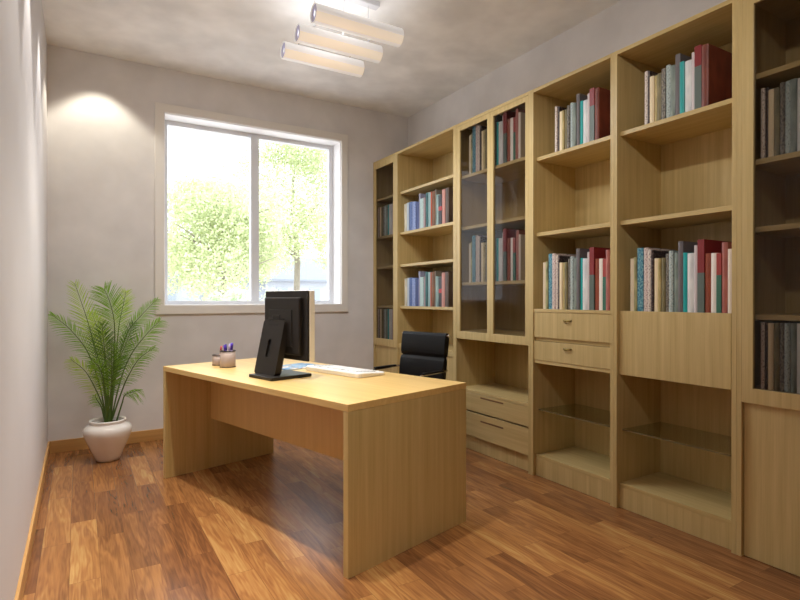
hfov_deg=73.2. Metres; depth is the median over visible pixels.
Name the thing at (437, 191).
book
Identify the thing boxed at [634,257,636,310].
book
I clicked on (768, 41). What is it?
display cabinet
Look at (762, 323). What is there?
book
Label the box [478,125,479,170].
book
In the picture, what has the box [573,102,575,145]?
book
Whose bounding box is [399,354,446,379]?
cushion
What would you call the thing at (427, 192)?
book
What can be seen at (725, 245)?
book
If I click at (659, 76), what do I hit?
book
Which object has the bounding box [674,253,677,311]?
book
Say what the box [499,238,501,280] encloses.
book
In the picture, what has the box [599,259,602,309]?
book
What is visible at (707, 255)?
book
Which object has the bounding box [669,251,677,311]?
book
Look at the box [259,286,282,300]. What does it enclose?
bush
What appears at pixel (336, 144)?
window
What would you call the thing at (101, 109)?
wall
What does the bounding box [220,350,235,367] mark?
pen cup
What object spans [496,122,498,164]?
book
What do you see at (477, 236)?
book
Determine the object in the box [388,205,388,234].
book
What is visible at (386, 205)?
book
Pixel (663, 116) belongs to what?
book
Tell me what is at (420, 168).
bookcase
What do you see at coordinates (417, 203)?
book
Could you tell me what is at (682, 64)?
book
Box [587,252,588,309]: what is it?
book
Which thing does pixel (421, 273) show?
book
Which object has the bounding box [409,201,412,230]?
book
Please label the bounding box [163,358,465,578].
desk
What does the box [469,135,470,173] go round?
book
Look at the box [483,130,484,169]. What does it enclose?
book
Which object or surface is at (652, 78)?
book
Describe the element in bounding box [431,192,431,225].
book
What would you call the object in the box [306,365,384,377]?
keyboard
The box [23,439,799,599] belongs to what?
floor
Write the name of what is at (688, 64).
book
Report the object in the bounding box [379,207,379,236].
book
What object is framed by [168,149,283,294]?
tree
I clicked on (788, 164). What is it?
shelf
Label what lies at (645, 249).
book
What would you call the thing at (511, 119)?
book
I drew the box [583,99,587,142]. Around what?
book
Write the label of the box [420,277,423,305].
book
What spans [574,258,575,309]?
book
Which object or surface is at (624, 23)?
wall
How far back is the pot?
3.92 m
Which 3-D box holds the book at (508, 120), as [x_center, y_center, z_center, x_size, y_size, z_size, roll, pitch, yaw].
[0.884,-1.162,3.976,0.222,0.311,0.031,0,0,-31]
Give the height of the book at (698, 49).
0.318 m
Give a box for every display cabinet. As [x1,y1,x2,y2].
[373,153,395,372]
[455,90,530,473]
[736,0,799,576]
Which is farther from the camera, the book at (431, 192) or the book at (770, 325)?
the book at (431, 192)
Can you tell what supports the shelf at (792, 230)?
attached to the display cabinet at (768, 41)
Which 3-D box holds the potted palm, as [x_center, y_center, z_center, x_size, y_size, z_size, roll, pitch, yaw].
[-2.168,0.515,4.035,0.792,1.355,0.580,0,0,-31]
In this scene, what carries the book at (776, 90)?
on the display cabinet at (768, 41)
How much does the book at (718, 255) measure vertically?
0.307 m
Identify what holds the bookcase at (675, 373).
on the floor
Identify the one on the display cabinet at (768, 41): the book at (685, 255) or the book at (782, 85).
the book at (782, 85)
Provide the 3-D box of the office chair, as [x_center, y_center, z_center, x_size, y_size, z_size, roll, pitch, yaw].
[-0.001,0.720,3.980,0.572,0.945,0.599,0,0,44]
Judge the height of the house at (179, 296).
4.800 m
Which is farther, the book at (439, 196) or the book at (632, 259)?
the book at (439, 196)
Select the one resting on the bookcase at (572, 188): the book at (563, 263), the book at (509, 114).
the book at (563, 263)
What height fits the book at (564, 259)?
0.350 m
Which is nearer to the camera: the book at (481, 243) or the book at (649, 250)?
the book at (649, 250)
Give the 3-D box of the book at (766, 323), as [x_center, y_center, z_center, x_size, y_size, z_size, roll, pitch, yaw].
[1.760,0.255,2.507,0.219,0.306,0.012,0,0,-31]
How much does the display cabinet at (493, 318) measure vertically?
2.627 m
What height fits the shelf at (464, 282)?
0.024 m
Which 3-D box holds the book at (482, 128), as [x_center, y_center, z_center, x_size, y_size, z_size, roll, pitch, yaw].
[0.728,-1.183,4.256,0.246,0.350,0.014,0,0,-31]
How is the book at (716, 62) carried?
on the bookcase at (675, 373)
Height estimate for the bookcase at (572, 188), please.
2.627 m
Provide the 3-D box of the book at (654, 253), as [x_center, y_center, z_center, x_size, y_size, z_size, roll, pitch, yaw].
[1.488,-0.099,3.017,0.246,0.350,0.013,0,0,-31]
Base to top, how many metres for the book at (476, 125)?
0.367 m
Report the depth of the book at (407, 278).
5.12 m
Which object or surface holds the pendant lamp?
hanging from the ceiling
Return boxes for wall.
[0,0,47,599]
[47,44,407,440]
[408,0,795,156]
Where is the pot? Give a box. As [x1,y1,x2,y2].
[82,416,131,462]
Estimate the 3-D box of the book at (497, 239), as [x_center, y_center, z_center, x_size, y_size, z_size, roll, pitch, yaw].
[0.825,-0.303,4.086,0.229,0.323,0.024,0,0,-31]
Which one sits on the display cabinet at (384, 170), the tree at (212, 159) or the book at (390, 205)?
the book at (390, 205)
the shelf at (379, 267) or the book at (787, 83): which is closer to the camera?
the book at (787, 83)
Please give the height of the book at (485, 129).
0.304 m
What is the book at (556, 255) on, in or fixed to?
on the bookcase at (572, 188)
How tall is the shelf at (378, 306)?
0.024 m
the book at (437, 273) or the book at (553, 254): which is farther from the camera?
the book at (437, 273)
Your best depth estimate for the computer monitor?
3.06 m
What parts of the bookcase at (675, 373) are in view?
panel, panel, shelf, shelf, glass shelf, panel, panel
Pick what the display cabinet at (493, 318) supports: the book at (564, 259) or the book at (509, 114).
the book at (509, 114)
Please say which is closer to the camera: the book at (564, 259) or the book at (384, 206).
the book at (564, 259)
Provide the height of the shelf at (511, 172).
0.024 m
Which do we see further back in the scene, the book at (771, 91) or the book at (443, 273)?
the book at (443, 273)
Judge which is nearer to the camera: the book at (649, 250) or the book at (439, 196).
the book at (649, 250)
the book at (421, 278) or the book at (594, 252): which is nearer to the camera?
the book at (594, 252)
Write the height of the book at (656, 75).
0.251 m
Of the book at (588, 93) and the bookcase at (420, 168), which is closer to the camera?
the book at (588, 93)
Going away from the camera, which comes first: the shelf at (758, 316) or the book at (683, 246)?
the shelf at (758, 316)
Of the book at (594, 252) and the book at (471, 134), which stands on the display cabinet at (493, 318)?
the book at (471, 134)
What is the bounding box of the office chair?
[372,331,450,379]
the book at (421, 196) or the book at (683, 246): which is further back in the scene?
the book at (421, 196)
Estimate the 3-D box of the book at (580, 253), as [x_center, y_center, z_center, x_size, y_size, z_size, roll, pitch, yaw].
[1.228,-0.131,3.443,0.268,0.384,0.026,0,0,-31]
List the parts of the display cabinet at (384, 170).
panel, door, panel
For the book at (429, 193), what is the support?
on the bookcase at (420, 168)
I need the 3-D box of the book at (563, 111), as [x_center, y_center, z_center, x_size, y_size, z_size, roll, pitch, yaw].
[1.130,-1.097,3.525,0.186,0.254,0.017,0,0,-31]
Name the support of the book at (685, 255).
on the bookcase at (675, 373)
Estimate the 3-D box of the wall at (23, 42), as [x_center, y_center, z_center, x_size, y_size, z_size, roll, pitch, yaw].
[-1.158,-0.386,1.341,0.200,3.176,7.093,0,0,-31]
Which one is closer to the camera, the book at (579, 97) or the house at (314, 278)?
the book at (579, 97)
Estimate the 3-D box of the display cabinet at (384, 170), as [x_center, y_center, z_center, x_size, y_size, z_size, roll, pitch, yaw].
[0.024,-0.125,5.549,0.425,2.627,0.473,0,0,-31]
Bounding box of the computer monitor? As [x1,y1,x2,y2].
[249,290,314,380]
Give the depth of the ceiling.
4.05 m
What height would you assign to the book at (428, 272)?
0.308 m
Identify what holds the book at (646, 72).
on the bookcase at (675, 373)
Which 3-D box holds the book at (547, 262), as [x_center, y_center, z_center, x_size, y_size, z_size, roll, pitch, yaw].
[1.076,-0.099,3.658,0.226,0.318,0.018,0,0,-31]
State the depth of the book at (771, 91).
2.43 m
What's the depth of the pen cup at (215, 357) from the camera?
3.64 m
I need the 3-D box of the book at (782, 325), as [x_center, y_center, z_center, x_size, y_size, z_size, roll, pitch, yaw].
[1.797,0.255,2.457,0.219,0.306,0.018,0,0,-31]
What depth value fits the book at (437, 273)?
4.73 m
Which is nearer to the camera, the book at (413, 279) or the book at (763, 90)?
the book at (763, 90)
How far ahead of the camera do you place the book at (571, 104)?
3.42 m
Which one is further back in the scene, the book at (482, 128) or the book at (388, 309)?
the book at (388, 309)
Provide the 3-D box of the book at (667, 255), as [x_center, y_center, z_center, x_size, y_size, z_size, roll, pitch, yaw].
[1.530,-0.086,2.942,0.231,0.325,0.020,0,0,-31]
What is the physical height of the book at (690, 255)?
0.318 m
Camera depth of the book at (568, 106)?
3.44 m
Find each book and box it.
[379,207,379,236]
[380,309,381,337]
[381,207,382,235]
[383,206,383,235]
[384,206,385,235]
[384,309,385,338]
[386,205,387,234]
[386,309,387,338]
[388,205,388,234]
[388,309,388,338]
[389,204,391,234]
[389,309,390,338]
[391,309,392,339]
[392,203,392,233]
[404,204,406,231]
[405,278,406,305]
[407,203,408,230]
[407,278,408,305]
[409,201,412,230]
[409,278,411,305]
[412,201,417,229]
[412,278,418,305]
[416,202,418,228]
[416,279,418,305]
[419,193,425,228]
[419,271,427,305]
[420,198,422,227]
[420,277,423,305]
[423,197,425,227]
[425,272,427,306]
[426,192,427,226]
[428,192,430,226]
[428,272,429,306]
[430,272,430,306]
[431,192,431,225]
[431,272,434,306]
[432,191,434,225]
[435,189,441,224]
[435,271,452,306]
[436,194,440,224]
[436,276,441,306]
[438,194,441,224]
[439,277,441,306]
[442,189,444,223]
[442,272,444,306]
[445,187,452,222]
[445,272,452,306]
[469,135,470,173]
[469,243,470,281]
[471,134,471,172]
[471,242,471,281]
[472,126,475,172]
[472,235,475,281]
[476,125,486,171]
[476,235,486,281]
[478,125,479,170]
[478,236,480,281]
[480,126,486,170]
[480,237,486,281]
[481,243,482,281]
[482,131,482,169]
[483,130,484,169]
[483,243,484,281]
[485,129,486,168]
[485,242,486,281]
[495,115,501,165]
[495,230,502,280]
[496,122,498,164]
[496,238,498,280]
[499,121,501,163]
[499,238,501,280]
[502,116,502,163]
[502,233,502,280]
[503,110,515,162]
[503,228,519,280]
[507,119,509,161]
[507,238,510,280]
[510,117,513,160]
[511,238,512,280]
[513,117,515,159]
[513,238,515,280]
[515,108,524,158]
[516,230,524,279]
[518,112,524,157]
[519,234,524,279]
[543,262,545,308]
[546,261,548,308]
[549,254,551,308]
[552,253,575,308]
[555,106,557,151]
[556,255,566,308]
[558,106,566,150]
[558,256,570,308]
[559,262,563,308]
[560,111,561,149]
[562,110,564,149]
[563,263,564,308]
[565,109,566,148]
[565,262,567,308]
[567,105,569,147]
[568,259,569,309]
[570,102,573,146]
[570,256,575,309]
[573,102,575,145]
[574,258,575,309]
[576,93,587,145]
[576,248,588,309]
[580,101,582,143]
[580,258,583,309]
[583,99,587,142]
[583,258,586,309]
[587,93,589,141]
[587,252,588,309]
[589,87,594,141]
[589,247,609,309]
[595,87,609,139]
[595,259,598,309]
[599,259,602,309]
[603,259,605,309]
[606,250,609,309]
[630,258,633,310]
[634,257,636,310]
[637,248,643,310]
[644,248,675,310]
[645,71,647,123]
[648,71,658,122]
[648,249,665,310]
[650,76,654,122]
[651,250,668,310]
[654,258,657,311]
[655,75,656,120]
[657,73,661,120]
[658,258,660,311]
[661,68,665,119]
[661,258,665,311]
[666,65,671,117]
[666,254,668,311]
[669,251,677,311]
[670,65,674,116]
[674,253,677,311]
[675,53,691,114]
[678,241,696,311]
[680,61,684,113]
[683,252,687,311]
[685,59,691,111]
[688,253,693,311]
[692,52,694,109]
[694,44,701,108]
[694,245,696,311]
[697,239,727,312]
[702,43,731,106]
[705,253,710,312]
[711,253,715,312]
[716,253,721,312]
[722,242,731,312]
[728,249,731,312]
[761,88,765,158]
[761,321,782,388]
[765,321,790,389]
[766,87,771,157]
[768,89,773,156]
[768,322,785,389]
[774,87,779,155]
[774,323,779,390]
[780,82,784,154]
[780,322,793,391]
[784,322,799,391]
[785,81,789,153]
[790,78,797,152]
[790,323,796,392]
[797,78,799,150]
[797,323,799,393]
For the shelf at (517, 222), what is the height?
0.024 m
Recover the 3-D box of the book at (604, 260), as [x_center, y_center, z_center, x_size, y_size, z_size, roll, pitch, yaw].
[1.313,-0.092,3.267,0.219,0.307,0.023,0,0,-31]
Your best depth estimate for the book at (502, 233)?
3.98 m
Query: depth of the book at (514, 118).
3.87 m
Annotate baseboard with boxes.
[14,441,49,599]
[50,428,162,452]
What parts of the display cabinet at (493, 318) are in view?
door, panel, handle, handle, panel, drawer, drawer, door, panel, panel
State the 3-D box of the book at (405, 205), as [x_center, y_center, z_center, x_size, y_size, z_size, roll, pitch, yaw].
[0.132,-0.788,5.201,0.192,0.263,0.044,0,0,-31]
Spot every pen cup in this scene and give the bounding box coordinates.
[212,354,219,365]
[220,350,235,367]
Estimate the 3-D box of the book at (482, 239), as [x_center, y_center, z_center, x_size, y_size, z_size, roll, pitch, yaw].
[0.730,-0.317,4.261,0.246,0.350,0.014,0,0,-31]
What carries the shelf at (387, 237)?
attached to the display cabinet at (384, 170)
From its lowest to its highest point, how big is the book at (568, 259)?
0.325 m
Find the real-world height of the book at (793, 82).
0.320 m
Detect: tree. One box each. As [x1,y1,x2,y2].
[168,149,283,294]
[168,160,299,300]
[217,136,326,289]
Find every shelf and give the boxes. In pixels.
[377,194,392,202]
[377,234,392,240]
[377,265,392,269]
[377,305,392,307]
[462,157,524,184]
[462,216,524,232]
[462,280,524,285]
[755,151,799,175]
[755,222,799,237]
[755,313,799,320]
[756,60,799,88]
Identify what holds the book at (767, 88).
on the display cabinet at (768, 41)
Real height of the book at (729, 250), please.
0.325 m
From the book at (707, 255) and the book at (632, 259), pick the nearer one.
the book at (707, 255)
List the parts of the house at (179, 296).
pane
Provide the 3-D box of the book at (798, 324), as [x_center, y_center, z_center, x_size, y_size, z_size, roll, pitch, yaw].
[1.834,0.255,2.394,0.219,0.306,0.031,0,0,-31]
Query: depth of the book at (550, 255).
3.58 m
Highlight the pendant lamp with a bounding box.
[280,0,403,76]
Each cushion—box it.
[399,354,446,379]
[401,331,448,357]
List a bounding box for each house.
[168,251,230,300]
[235,257,326,300]
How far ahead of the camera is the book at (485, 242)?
4.14 m
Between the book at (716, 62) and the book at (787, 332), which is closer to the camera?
the book at (787, 332)
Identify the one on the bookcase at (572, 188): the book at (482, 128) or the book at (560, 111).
the book at (560, 111)
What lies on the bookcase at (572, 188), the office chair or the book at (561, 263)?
the book at (561, 263)
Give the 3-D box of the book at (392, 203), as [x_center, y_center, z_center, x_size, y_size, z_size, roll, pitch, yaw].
[0.013,-0.810,5.432,0.219,0.306,0.024,0,0,-31]
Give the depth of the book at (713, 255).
2.67 m
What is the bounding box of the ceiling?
[42,0,620,116]
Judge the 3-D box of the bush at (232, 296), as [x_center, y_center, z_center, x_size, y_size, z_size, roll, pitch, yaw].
[-4.033,0.685,12.927,1.338,1.996,1.489,0,0,-31]
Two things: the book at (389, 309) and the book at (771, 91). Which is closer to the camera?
the book at (771, 91)
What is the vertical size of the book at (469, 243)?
0.312 m
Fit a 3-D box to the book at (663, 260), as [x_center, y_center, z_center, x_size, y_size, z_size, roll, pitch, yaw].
[1.510,-0.076,2.957,0.218,0.304,0.023,0,0,-31]
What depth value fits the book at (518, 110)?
3.84 m
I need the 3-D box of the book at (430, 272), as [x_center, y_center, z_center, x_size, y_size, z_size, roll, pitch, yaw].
[0.365,-0.095,4.840,0.219,0.307,0.015,0,0,-31]
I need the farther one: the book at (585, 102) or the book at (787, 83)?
the book at (585, 102)
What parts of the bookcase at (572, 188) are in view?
panel, panel, shelf, drawer, drawer, shelf, shelf, glass shelf, panel, panel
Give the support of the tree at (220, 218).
on the forecourt
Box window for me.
[155,102,347,313]
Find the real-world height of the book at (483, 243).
0.302 m
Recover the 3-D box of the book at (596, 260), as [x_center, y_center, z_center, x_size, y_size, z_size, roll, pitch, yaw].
[1.285,-0.094,3.315,0.222,0.311,0.029,0,0,-31]
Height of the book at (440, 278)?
0.255 m
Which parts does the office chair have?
armrest, backrest, armrest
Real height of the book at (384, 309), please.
0.306 m
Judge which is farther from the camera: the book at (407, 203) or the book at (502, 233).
the book at (407, 203)
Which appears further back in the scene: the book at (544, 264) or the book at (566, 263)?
the book at (544, 264)
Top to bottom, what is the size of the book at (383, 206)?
0.306 m
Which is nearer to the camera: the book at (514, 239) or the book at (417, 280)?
the book at (514, 239)
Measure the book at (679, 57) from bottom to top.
0.319 m
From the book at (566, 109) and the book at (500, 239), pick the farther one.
the book at (500, 239)
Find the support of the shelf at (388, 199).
attached to the display cabinet at (384, 170)
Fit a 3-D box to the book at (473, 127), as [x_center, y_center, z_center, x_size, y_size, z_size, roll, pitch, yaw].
[0.694,-1.192,4.330,0.258,0.368,0.040,0,0,-31]
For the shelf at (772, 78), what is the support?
attached to the display cabinet at (768, 41)
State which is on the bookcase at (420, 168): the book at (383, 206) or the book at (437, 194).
the book at (437, 194)
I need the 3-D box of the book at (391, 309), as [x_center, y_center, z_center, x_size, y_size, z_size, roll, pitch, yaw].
[0.011,0.246,5.433,0.219,0.306,0.024,0,0,-31]
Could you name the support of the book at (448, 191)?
on the bookcase at (420, 168)
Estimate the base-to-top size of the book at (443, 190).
0.295 m
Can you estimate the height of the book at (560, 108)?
0.294 m
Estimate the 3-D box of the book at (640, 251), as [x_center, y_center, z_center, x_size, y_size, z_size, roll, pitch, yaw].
[1.456,-0.108,3.086,0.258,0.368,0.037,0,0,-31]
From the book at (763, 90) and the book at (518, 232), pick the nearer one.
the book at (763, 90)
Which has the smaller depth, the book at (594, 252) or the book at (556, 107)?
the book at (594, 252)
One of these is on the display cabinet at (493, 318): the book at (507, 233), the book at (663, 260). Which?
the book at (507, 233)
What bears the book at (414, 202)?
on the bookcase at (420, 168)
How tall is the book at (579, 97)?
0.323 m
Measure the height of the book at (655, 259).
0.304 m
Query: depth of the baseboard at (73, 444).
4.30 m
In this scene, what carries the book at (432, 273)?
on the bookcase at (420, 168)
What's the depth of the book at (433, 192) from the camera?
4.75 m
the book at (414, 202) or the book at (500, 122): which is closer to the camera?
the book at (500, 122)
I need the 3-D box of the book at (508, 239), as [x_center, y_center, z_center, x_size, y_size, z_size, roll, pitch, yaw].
[0.884,-0.296,3.979,0.222,0.311,0.031,0,0,-31]
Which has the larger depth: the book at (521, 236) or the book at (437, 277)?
the book at (437, 277)
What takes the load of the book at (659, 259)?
on the bookcase at (675, 373)
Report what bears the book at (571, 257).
on the bookcase at (572, 188)
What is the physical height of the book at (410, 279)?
0.269 m
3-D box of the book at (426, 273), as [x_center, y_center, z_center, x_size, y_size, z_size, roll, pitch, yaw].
[0.330,-0.097,4.901,0.222,0.311,0.038,0,0,-31]
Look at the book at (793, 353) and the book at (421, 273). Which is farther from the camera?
the book at (421, 273)
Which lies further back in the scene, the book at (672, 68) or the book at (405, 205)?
the book at (405, 205)
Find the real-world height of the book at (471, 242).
0.318 m
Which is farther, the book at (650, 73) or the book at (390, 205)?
the book at (390, 205)
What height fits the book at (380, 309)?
0.304 m
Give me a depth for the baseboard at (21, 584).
2.60 m
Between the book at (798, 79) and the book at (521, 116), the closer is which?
the book at (798, 79)
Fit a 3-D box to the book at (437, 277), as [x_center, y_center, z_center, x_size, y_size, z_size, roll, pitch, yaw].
[0.404,-0.074,4.751,0.194,0.266,0.041,0,0,-31]
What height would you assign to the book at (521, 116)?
0.325 m
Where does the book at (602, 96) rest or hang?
on the bookcase at (572, 188)
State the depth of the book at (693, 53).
2.74 m
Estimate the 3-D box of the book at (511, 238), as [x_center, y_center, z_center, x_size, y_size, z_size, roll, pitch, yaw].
[0.903,-0.296,3.953,0.221,0.310,0.030,0,0,-31]
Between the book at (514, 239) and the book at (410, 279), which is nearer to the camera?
the book at (514, 239)
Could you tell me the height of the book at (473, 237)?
0.368 m
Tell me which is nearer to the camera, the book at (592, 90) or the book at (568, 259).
the book at (592, 90)
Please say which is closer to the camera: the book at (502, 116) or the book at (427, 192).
the book at (502, 116)
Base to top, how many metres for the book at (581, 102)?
0.271 m
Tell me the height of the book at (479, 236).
0.355 m
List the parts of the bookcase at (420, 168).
panel, panel, shelf, shelf, shelf, shelf, panel, door, panel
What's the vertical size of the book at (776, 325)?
0.304 m
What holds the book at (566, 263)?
on the bookcase at (572, 188)
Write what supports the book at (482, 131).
on the display cabinet at (493, 318)
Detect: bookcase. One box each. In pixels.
[396,125,454,380]
[531,52,613,505]
[613,0,736,553]
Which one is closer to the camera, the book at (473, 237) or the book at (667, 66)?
the book at (667, 66)
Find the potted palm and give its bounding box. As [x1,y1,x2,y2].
[48,279,169,462]
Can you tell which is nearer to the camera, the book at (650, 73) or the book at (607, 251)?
the book at (650, 73)
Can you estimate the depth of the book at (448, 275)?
4.57 m
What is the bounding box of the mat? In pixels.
[282,363,316,369]
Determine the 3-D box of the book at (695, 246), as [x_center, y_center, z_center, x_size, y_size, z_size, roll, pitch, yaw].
[1.614,-0.101,2.809,0.250,0.356,0.017,0,0,-31]
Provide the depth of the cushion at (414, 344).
4.11 m
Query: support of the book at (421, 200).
on the bookcase at (420, 168)
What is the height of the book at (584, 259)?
0.318 m
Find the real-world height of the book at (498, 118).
0.384 m
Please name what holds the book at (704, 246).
on the bookcase at (675, 373)
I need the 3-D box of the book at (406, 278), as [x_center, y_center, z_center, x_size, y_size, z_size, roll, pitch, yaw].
[0.135,-0.074,5.205,0.192,0.263,0.044,0,0,-31]
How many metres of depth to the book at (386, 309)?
5.46 m
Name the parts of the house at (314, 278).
pane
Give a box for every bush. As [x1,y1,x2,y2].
[205,287,248,300]
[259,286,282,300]
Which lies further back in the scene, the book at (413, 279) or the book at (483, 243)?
the book at (413, 279)
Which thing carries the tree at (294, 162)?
on the forecourt
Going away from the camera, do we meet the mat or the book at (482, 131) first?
the mat
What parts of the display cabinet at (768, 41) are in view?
door, door, panel, panel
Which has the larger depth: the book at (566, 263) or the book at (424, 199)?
the book at (424, 199)
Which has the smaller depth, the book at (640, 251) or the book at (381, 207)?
the book at (640, 251)
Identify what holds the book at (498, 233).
on the display cabinet at (493, 318)
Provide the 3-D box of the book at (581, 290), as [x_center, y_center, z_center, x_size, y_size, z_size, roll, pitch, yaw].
[1.230,-0.101,3.415,0.229,0.323,0.022,0,0,-31]
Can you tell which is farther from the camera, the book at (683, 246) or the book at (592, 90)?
the book at (592, 90)
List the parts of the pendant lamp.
lamp shade, lamp shade, lamp shade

